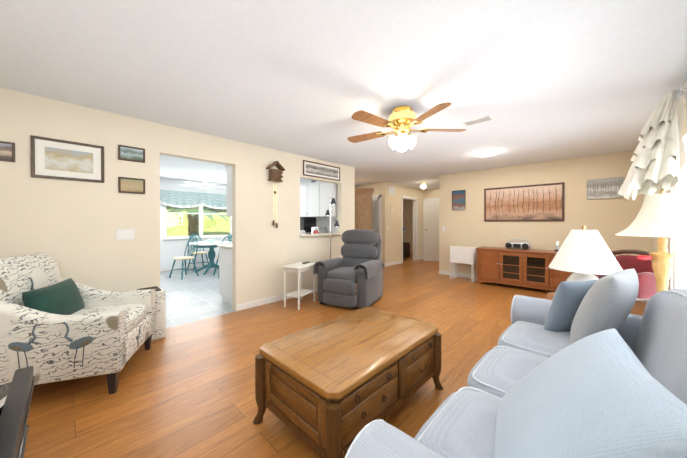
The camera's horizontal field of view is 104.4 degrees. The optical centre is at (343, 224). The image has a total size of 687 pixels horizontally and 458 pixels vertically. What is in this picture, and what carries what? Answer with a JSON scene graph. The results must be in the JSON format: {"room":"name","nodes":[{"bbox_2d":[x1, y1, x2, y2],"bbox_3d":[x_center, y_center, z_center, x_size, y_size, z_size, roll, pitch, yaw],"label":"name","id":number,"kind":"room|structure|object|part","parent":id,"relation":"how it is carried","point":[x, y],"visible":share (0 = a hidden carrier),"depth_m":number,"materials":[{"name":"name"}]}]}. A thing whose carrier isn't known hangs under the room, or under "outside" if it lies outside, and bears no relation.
{"room":"living room","nodes":[
{"label":"living room","id":0,"kind":"room"},
{"bbox_2d":[0,88,354,310],"bbox_3d":[-1.728,0.028,3.705,0.120,2.440,5.570,0,0,44],"label":"wall","id":1,"kind":"structure","parent":0,"point":[70,226],"depth_m":2.96,"materials":[{"name":"paint"}]},
{"bbox_2d":[0,141,14,161],"bbox_3d":[-3.013,-0.634,2.252,0.020,0.170,0.300,0,0,44],"label":"framed picture","id":2,"kind":"object","parent":1,"relation":"attached to","point":[7,151],"visible":1,"depth_m":2.33},
{"bbox_2d":[31,135,103,182],"bbox_3d":[-2.674,-0.621,2.606,0.020,0.380,0.500,0,0,44],"label":"framed picture","id":3,"kind":"object","parent":1,"relation":"attached to","point":[51,158],"visible":1,"depth_m":2.59,"materials":[{"name":"white"}]},
{"bbox_2d":[116,229,134,239],"bbox_3d":[-2.389,0.112,2.919,0.010,0.115,0.160,0,0,44],"label":"switch plate","id":4,"kind":"object","parent":1,"relation":"attached to","point":[125,234],"depth_m":2.92,"materials":[{"name":"white plastic"}]},
{"bbox_2d":[118,177,144,193],"bbox_3d":[-2.343,-0.428,2.955,0.020,0.170,0.235,0,0,44],"label":"picture","id":5,"kind":"object","parent":1,"relation":"attached to","point":[131,185],"visible":1,"depth_m":2.95},
{"bbox_2d":[118,145,144,162],"bbox_3d":[-2.343,-0.778,2.953,0.020,0.160,0.235,0,0,44],"label":"framed picture","id":6,"kind":"object","parent":1,"relation":"attached to","point":[130,153],"visible":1,"depth_m":2.95},
{"bbox_2d":[225,165,231,215],"bbox_3d":[-1.360,-0.532,4.428,0.346,0.810,1.030,0,0,44],"label":"upper cabinet","id":7,"kind":"object","parent":1,"relation":"attached to","point":[228,168],"depth_m":4.09,"materials":[{"name":"white wood"}]},
{"bbox_2d":[266,161,284,227],"bbox_3d":[-1.102,-0.464,4.245,0.208,1.057,0.283,0,0,44],"label":"cuckoo clock","id":8,"kind":"object","parent":1,"relation":"attached to","point":[275,175],"visible":1,"depth_m":4.20,"materials":[{"name":"brown wood"}]},
{"bbox_2d":[236,286,317,310],"bbox_3d":[-0.655,1.197,4.762,0.042,0.090,2.592,0,0,44],"label":"baseboard","id":9,"kind":"structure","parent":1,"relation":"attached to","point":[243,306],"depth_m":4.11,"materials":[{"name":"white wood"}]},
{"bbox_2d":[303,160,339,180],"bbox_3d":[-0.389,-0.995,4.998,0.020,0.270,0.920,0,0,44],"label":"picture","id":10,"kind":"object","parent":1,"relation":"attached to","point":[317,170],"visible":0.96,"depth_m":4.96,"materials":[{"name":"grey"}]},
{"bbox_2d":[300,233,342,236],"bbox_3d":[-0.433,0.197,5.048,0.240,0.035,1.060,0,0,44],"label":"sill","id":11,"kind":"structure","parent":1,"relation":"attached to","point":[319,234],"depth_m":4.90,"materials":[{"name":"beige"}]},
{"bbox_2d":[160,178,229,267],"bbox_3d":[-4.962,0.010,6.792,0.120,2.440,5.330,0,0,44],"label":"wall","id":12,"kind":"structure","parent":0,"point":[170,250],"depth_m":7.22,"materials":[{"name":"white paint"}]},
{"bbox_2d":[160,262,218,271],"bbox_3d":[-4.914,1.185,6.753,0.012,0.090,5.330,0,0,44],"label":"baseboard","id":13,"kind":"structure","parent":12,"relation":"attached to","point":[197,265],"depth_m":7.27,"materials":[{"name":"white wood"}]},
{"bbox_2d":[163,205,231,239],"bbox_3d":[-4.084,-0.230,7.659,0.150,1.270,1.880,0,0,44],"label":"kitchen window","id":14,"kind":"structure","parent":12,"relation":"in","point":[200,221],"depth_m":7.63,"materials":[{"name":"white"}]},
{"bbox_2d":[160,190,226,208],"bbox_3d":[-4.012,-0.670,7.588,0.062,0.450,2.040,0,0,44],"label":"valance","id":15,"kind":"object","parent":14,"relation":"attached to","point":[179,199],"visible":0.92,"depth_m":7.39,"materials":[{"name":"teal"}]},
{"bbox_2d":[160,267,234,327],"bbox_3d":[-3.387,1.269,5.212,4.590,0.060,5.450,0,0,44],"label":"floor","id":16,"kind":"structure","parent":0,"point":[191,296],"depth_m":4.52,"materials":[{"name":"white tile"}]},
{"bbox_2d":[169,235,198,279],"bbox_3d":[-3.703,0.747,6.231,0.451,0.980,0.486,0,0,24],"label":"dining chair","id":17,"kind":"object","parent":16,"relation":"on","point":[184,258],"visible":1,"depth_m":6.28,"materials":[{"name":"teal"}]},
{"bbox_2d":[187,233,210,270],"bbox_3d":[-3.958,0.741,7.265,0.486,0.980,0.452,0,0,39],"label":"dining chair","id":18,"kind":"object","parent":16,"relation":"on","point":[202,253],"visible":0.73,"depth_m":7.26,"materials":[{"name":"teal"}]},
{"bbox_2d":[189,239,231,274],"bbox_3d":[-3.397,0.815,6.871,1.030,0.872,1.030,0,0,44],"label":"round dining table","id":19,"kind":"object","parent":16,"relation":"on","point":[211,244],"visible":0.81,"depth_m":6.79,"materials":[{"name":"white"}]},
{"bbox_2d":[213,235,231,277],"bbox_3d":[-2.816,0.746,6.383,0.452,0.980,0.486,0,0,-41],"label":"dining chair","id":20,"kind":"object","parent":16,"relation":"on","point":[217,257],"visible":0.38,"depth_m":6.25,"materials":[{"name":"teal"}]},
{"bbox_2d":[219,248,231,304],"bbox_3d":[-1.488,0.808,4.498,0.615,0.870,0.978,0,0,44],"label":"base cabinet","id":21,"kind":"object","parent":16,"relation":"on","point":[225,271],"depth_m":4.16,"materials":[{"name":"white wood"}]},
{"bbox_2d":[217,244,231,247],"bbox_3d":[-0.998,0.350,5.015,0.629,0.040,2.429,0,0,44],"label":"countertop","id":22,"kind":"structure","parent":21,"relation":"on","point":[222,245],"depth_m":4.20,"materials":[{"name":"white"}]},
{"bbox_2d":[300,227,326,233],"bbox_3d":[-1.261,0.188,6.108,2.000,0.269,1.050,0,0,44],"label":"countertop","id":23,"kind":"structure","parent":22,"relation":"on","point":[316,230],"depth_m":5.84,"materials":[{"name":"white"}]},
{"bbox_2d":[300,217,315,231],"bbox_3d":[-1.047,0.007,6.469,0.750,0.350,0.370,0,0,44],"label":"microwave","id":24,"kind":"object","parent":23,"relation":"on","point":[306,223],"depth_m":6.16,"materials":[{"name":"black"}]},
{"bbox_2d":[300,178,336,233],"bbox_3d":[-1.507,0.007,7.261,4.470,2.440,0.120,0,0,44],"label":"wall","id":25,"kind":"structure","parent":0,"point":[322,221],"depth_m":6.16,"materials":[{"name":"white paint"}]},
{"bbox_2d":[300,181,320,216],"bbox_3d":[-0.710,-0.547,6.172,0.869,0.760,0.346,0,0,44],"label":"upper cabinet","id":26,"kind":"object","parent":25,"relation":"attached to","point":[314,200],"depth_m":5.96,"materials":[{"name":"white wood"}]},
{"bbox_2d":[321,181,336,216],"bbox_3d":[-0.238,-0.544,5.722,0.434,0.760,0.346,0,0,44],"label":"upper cabinet","id":27,"kind":"object","parent":25,"relation":"attached to","point":[327,188],"depth_m":5.57,"materials":[{"name":"white wood"}]},
{"bbox_2d":[26,252,645,457],"bbox_3d":[0.943,1.268,5.345,7.490,0.060,11.620,0,0,44],"label":"floor","id":28,"kind":"structure","parent":0,"point":[186,390],"depth_m":2.09,"materials":[{"name":"brown wood"}]},
{"bbox_2d":[0,366,34,457],"bbox_3d":[-1.233,0.633,0.709,1.340,1.265,0.475,0,0,44],"label":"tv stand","id":29,"kind":"object","parent":28,"relation":"on","point":[15,396],"visible":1,"depth_m":1.03,"materials":[{"name":"black wood"}]},
{"bbox_2d":[0,252,156,393],"bbox_3d":[-2.226,0.757,2.193,0.943,0.998,0.849,0,0,-19],"label":"armchair","id":30,"kind":"object","parent":28,"relation":"on","point":[54,327],"visible":1,"depth_m":1.93,"materials":[{"name":"white fabric"}]},
{"bbox_2d":[137,286,165,340],"bbox_3d":[-2.149,0.985,2.951,0.280,0.535,0.250,0,0,44],"label":"hamper","id":31,"kind":"object","parent":28,"relation":"on","point":[160,327],"visible":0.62,"depth_m":2.91,"materials":[{"name":"beige fabric"}]},
{"bbox_2d":[282,261,314,309],"bbox_3d":[-0.674,0.926,4.135,0.340,0.638,0.520,0,0,26],"label":"side table","id":32,"kind":"object","parent":28,"relation":"on","point":[299,268],"visible":0.92,"depth_m":3.99,"materials":[{"name":"white wood"}]},
{"bbox_2d":[325,194,338,258],"bbox_3d":[-0.226,0.346,4.904,0.354,1.790,0.278,0,0,44],"label":"floor lamp","id":33,"kind":"object","parent":28,"relation":"on","point":[333,201],"visible":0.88,"depth_m":4.88,"materials":[{"name":"white metal"}]},
{"bbox_2d":[253,307,442,457],"bbox_3d":[0.093,1.018,1.875,0.752,0.480,1.192,0,0,44],"label":"coffee table","id":34,"kind":"object","parent":28,"relation":"on","point":[331,388],"visible":0.96,"depth_m":1.58,"materials":[{"name":"brown wood"}]},
{"bbox_2d":[313,229,382,309],"bbox_3d":[0.144,0.667,4.355,0.894,1.154,1.075,0,0,26],"label":"recliner","id":35,"kind":"object","parent":28,"relation":"on","point":[360,263],"visible":1,"depth_m":4.10,"materials":[{"name":"grey fabric"}]},
{"bbox_2d":[355,188,373,230],"bbox_3d":[0.377,0.137,7.340,0.910,2.180,0.605,0,0,9],"label":"armoire","id":36,"kind":"object","parent":28,"relation":"on","point":[363,208],"visible":0.23,"depth_m":7.04,"materials":[{"name":"brown wood"}]},
{"bbox_2d":[403,242,409,257],"bbox_3d":[1.259,0.863,9.685,1.650,0.700,1.700,0,0,44],"label":"furniture","id":37,"kind":"object","parent":28,"relation":"on","point":[406,249],"visible":0.08,"depth_m":9.58,"materials":[{"name":"brown wood"}]},
{"bbox_2d":[450,245,477,281],"bbox_3d":[2.693,0.857,5.966,0.528,0.755,0.340,0,0,44],"label":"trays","id":38,"kind":"object","parent":28,"relation":"on","point":[464,254],"visible":0.88,"depth_m":5.86,"materials":[{"name":"white wood"}]},
{"bbox_2d":[477,246,527,286],"bbox_3d":[3.237,0.880,5.401,0.869,0.715,0.468,0,0,44],"label":"base cabinet","id":39,"kind":"object","parent":28,"relation":"on","point":[494,265],"depth_m":5.20,"materials":[{"name":"brown wood"}]},
{"bbox_2d":[505,239,530,249],"bbox_3d":[3.406,0.386,5.204,0.420,0.204,0.214,0,0,44],"label":"boombox","id":40,"kind":"object","parent":39,"relation":"on","point":[526,245],"visible":1,"depth_m":5.14,"materials":[{"name":"silver metal"}]},
{"bbox_2d":[345,269,686,457],"bbox_3d":[1.160,0.777,1.215,1.064,0.970,2.344,0,0,44],"label":"sofa","id":41,"kind":"object","parent":28,"relation":"on","point":[586,369],"visible":1,"depth_m":0.91,"materials":[{"name":"fabric"}]},
{"bbox_2d":[528,250,573,290],"bbox_3d":[3.780,0.883,4.882,0.869,0.715,0.468,0,0,44],"label":"base cabinet","id":42,"kind":"object","parent":28,"relation":"on","point":[529,268],"depth_m":4.77,"materials":[{"name":"brown wood"}]},
{"bbox_2d":[555,241,558,250],"bbox_3d":[3.889,0.400,4.842,0.080,0.179,0.088,0,0,44],"label":"cordless phone","id":43,"kind":"object","parent":42,"relation":"on","point":[557,246],"visible":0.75,"depth_m":4.85,"materials":[{"name":"white plastic"}]},
{"bbox_2d":[544,292,630,313],"bbox_3d":[2.133,0.980,2.368,0.560,0.550,0.600,0,0,44],"label":"end table","id":44,"kind":"object","parent":28,"relation":"on","point":[549,295],"visible":0.06,"depth_m":2.60,"materials":[{"name":"brown wood"}]},
{"bbox_2d":[549,225,622,280],"bbox_3d":[2.147,0.354,2.379,0.504,0.700,0.504,0,0,44],"label":"table lamp","id":45,"kind":"object","parent":44,"relation":"on","point":[584,255],"visible":0.73,"depth_m":2.27,"materials":[{"name":"white fabric"}]},
{"bbox_2d":[594,250,656,300],"bbox_3d":[3.375,0.782,3.268,0.531,0.936,0.619,0,0,-6],"label":"chair","id":46,"kind":"object","parent":28,"relation":"on","point":[647,291],"visible":0.21,"depth_m":3.12,"materials":[{"name":"red fabric"}]},
{"bbox_2d":[0,0,686,188],"bbox_3d":[0.367,-1.235,5.879,9.080,0.060,11.620,0,0,44],"label":"ceiling","id":47,"kind":"structure","parent":0,"point":[538,81],"depth_m":2.05,"materials":[{"name":"paint"}]},
{"bbox_2d":[181,175,221,188],"bbox_3d":[-3.386,-1.044,6.618,1.130,0.330,1.125,0,0,44],"label":"ceiling fan","id":48,"kind":"object","parent":47,"relation":"hanging from","point":[204,186],"visible":1,"depth_m":6.54,"materials":[{"name":"white"}]},
{"bbox_2d":[347,102,465,151],"bbox_3d":[0.571,-0.983,2.756,1.253,0.409,1.248,0,0,44],"label":"ceiling fan","id":49,"kind":"object","parent":47,"relation":"hanging from","point":[402,118],"depth_m":2.66,"materials":[{"name":"brown wood"}]},
{"bbox_3d":[0.610,-0.855,2.761,0.234,0.154,0.234,0,0,-36],"label":"living room fan shade","id":50,"kind":"part","parent":49,"relation":"part of","materials":[{"name":"white glass"}]},
{"bbox_2d":[420,182,425,188],"bbox_3d":[2.293,-1.114,7.650,0.170,0.202,0.170,0,0,44],"label":"ceiling light","id":51,"kind":"object","parent":47,"relation":"attached to","point":[423,186],"visible":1,"depth_m":7.60,"materials":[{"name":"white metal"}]},
{"bbox_2d":[462,115,493,125],"bbox_3d":[1.537,-1.182,3.049,0.300,0.014,0.150,0,0,44],"label":"ceiling vent","id":52,"kind":"object","parent":47,"relation":"in","point":[478,120],"visible":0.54,"depth_m":3.00,"materials":[{"name":"white metal"}]},
{"bbox_2d":[474,150,499,156],"bbox_3d":[2.402,-1.177,4.463,0.380,0.040,0.380,0,0,44],"label":"recessed light","id":53,"kind":"object","parent":47,"relation":"in","point":[485,153],"visible":1,"depth_m":4.38,"materials":[{"name":"white"}]},
{"bbox_2d":[355,182,380,232],"bbox_3d":[0.348,0.000,8.545,2.200,2.440,0.120,0,0,44],"label":"wall","id":54,"kind":"structure","parent":0,"point":[377,188],"depth_m":7.89,"materials":[{"name":"beige paint"}]},
{"bbox_2d":[372,195,380,259],"bbox_3d":[0.779,0.183,8.028,0.860,2.080,0.035,0,0,44],"label":"door frame","id":55,"kind":"structure","parent":54,"relation":"attached to","point":[376,222],"depth_m":7.82,"materials":[{"name":"white wood"}]},
{"bbox_2d":[381,182,423,263],"bbox_3d":[2.513,-0.004,9.133,0.120,2.440,3.960,0,0,44],"label":"wall","id":56,"kind":"structure","parent":0,"point":[391,245],"depth_m":8.03,"materials":[{"name":"beige paint"}]},
{"bbox_2d":[389,185,394,193],"bbox_3d":[1.433,-1.017,7.898,0.016,0.240,0.330,0,0,44],"label":"air vent","id":57,"kind":"object","parent":56,"relation":"in","point":[391,189],"visible":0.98,"depth_m":7.88,"materials":[{"name":"white metal"}]},
{"bbox_2d":[386,261,401,266],"bbox_3d":[1.507,1.178,7.992,0.015,0.090,0.870,0,0,44],"label":"baseboard","id":58,"kind":"structure","parent":56,"relation":"attached to","point":[397,262],"depth_m":7.97,"materials":[{"name":"white wood"}]},
{"bbox_2d":[401,195,417,262],"bbox_3d":[2.111,0.159,8.702,0.135,2.120,1.000,0,0,44],"label":"door frame","id":59,"kind":"structure","parent":56,"relation":"attached to","point":[415,207],"depth_m":8.97,"materials":[{"name":"white wood"}]},
{"bbox_2d":[403,199,412,252],"bbox_3d":[3.043,-0.016,11.296,2.100,2.440,0.100,0,0,44],"label":"wall","id":60,"kind":"structure","parent":0,"point":[408,218],"depth_m":11.46,"materials":[{"name":"beige paint"}]},
{"bbox_2d":[424,188,438,197],"bbox_3d":[3.437,-0.002,8.859,1.595,2.440,0.120,0,0,44],"label":"wall","id":61,"kind":"structure","parent":0,"point":[432,193],"depth_m":9.16,"materials":[{"name":"beige paint"}]},
{"bbox_2d":[423,199,438,260],"bbox_3d":[3.034,0.199,8.703,0.820,2.020,0.115,0,0,2],"label":"hall door","id":62,"kind":"structure","parent":61,"relation":"in","point":[430,229],"depth_m":8.72,"materials":[{"name":"white wood"}]},
{"bbox_2d":[439,151,651,274],"bbox_3d":[3.655,0.018,5.431,3.455,2.440,0.120,0,0,44],"label":"wall","id":63,"kind":"structure","parent":0,"point":[608,219],"depth_m":5.14,"materials":[{"name":"paint"}]},
{"bbox_2d":[452,190,465,209],"bbox_3d":[2.696,-0.567,6.236,0.300,0.450,0.030,0,0,44],"label":"picture","id":64,"kind":"object","parent":63,"relation":"attached to","point":[458,199],"visible":0.96,"depth_m":6.22},
{"bbox_2d":[484,182,564,221],"bbox_3d":[3.589,-0.417,5.391,1.360,0.720,0.020,0,0,44],"label":"picture","id":65,"kind":"object","parent":63,"relation":"attached to","point":[541,202],"visible":1,"depth_m":5.33,"materials":[{"name":"brown paper"}]},
{"bbox_2d":[439,270,647,302],"bbox_3d":[3.606,1.193,5.395,3.467,0.090,0.015,0,0,44],"label":"baseboard","id":66,"kind":"structure","parent":63,"relation":"attached to","point":[440,272],"depth_m":6.22,"materials":[{"name":"white wood"}]},
{"bbox_2d":[587,177,623,198],"bbox_3d":[4.460,-0.612,4.551,0.450,0.340,0.030,0,0,44],"label":"framed picture","id":67,"kind":"object","parent":63,"relation":"attached to","point":[603,188],"visible":0.96,"depth_m":4.55,"materials":[{"name":"grey fabric"}]},
{"bbox_2d":[615,189,686,291],"bbox_3d":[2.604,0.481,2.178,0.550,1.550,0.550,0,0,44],"label":"table lamp","id":68,"kind":"object","parent":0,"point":[662,215],"visible":0.75,"depth_m":2.12,"materials":[{"name":"beige fabric"}]},
{"bbox_2d":[652,103,686,289],"bbox_3d":[2.334,0.041,1.458,0.120,2.440,7.690,0,0,44],"label":"wall","id":69,"kind":"structure","parent":0,"point":[654,239],"depth_m":3.03,"materials":[{"name":"paint"}]},
{"bbox_2d":[618,78,686,199],"bbox_3d":[1.898,-0.665,1.445,0.498,0.908,2.674,0,0,44],"label":"swag","id":70,"kind":"object","parent":69,"relation":"attached to","point":[658,158],"visible":1,"depth_m":2.17,"materials":[{"name":"white fabric"}]},
{"bbox_2d":[670,133,686,289],"bbox_3d":[2.511,0.199,1.685,0.135,2.120,3.780,0,0,44],"label":"window","id":71,"kind":"structure","parent":69,"relation":"attached to","point":[680,279],"depth_m":2.94,"materials":[{"name":"white"}]},
{"label":"outside","id":72,"kind":"structure","parent":0,"visible":0},
{"bbox_2d":[167,206,229,236],"bbox_3d":[-41.524,-0.947,44.916,105.390,14.510,170.000,0,0,44],"label":"landscape","id":73,"kind":"structure","parent":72,"point":[210,230],"depth_m":24.50,"materials":[{"name":"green plant"}]},
{"bbox_2d":[167,208,229,235],"bbox_3d":[-7.455,0.241,12.949,4.566,2.486,4.882,0,0,44],"label":"palm tree","id":74,"kind":"object","parent":73,"relation":"on","point":[192,217],"depth_m":12.76,"materials":[{"name":"green plant"}]}
]}

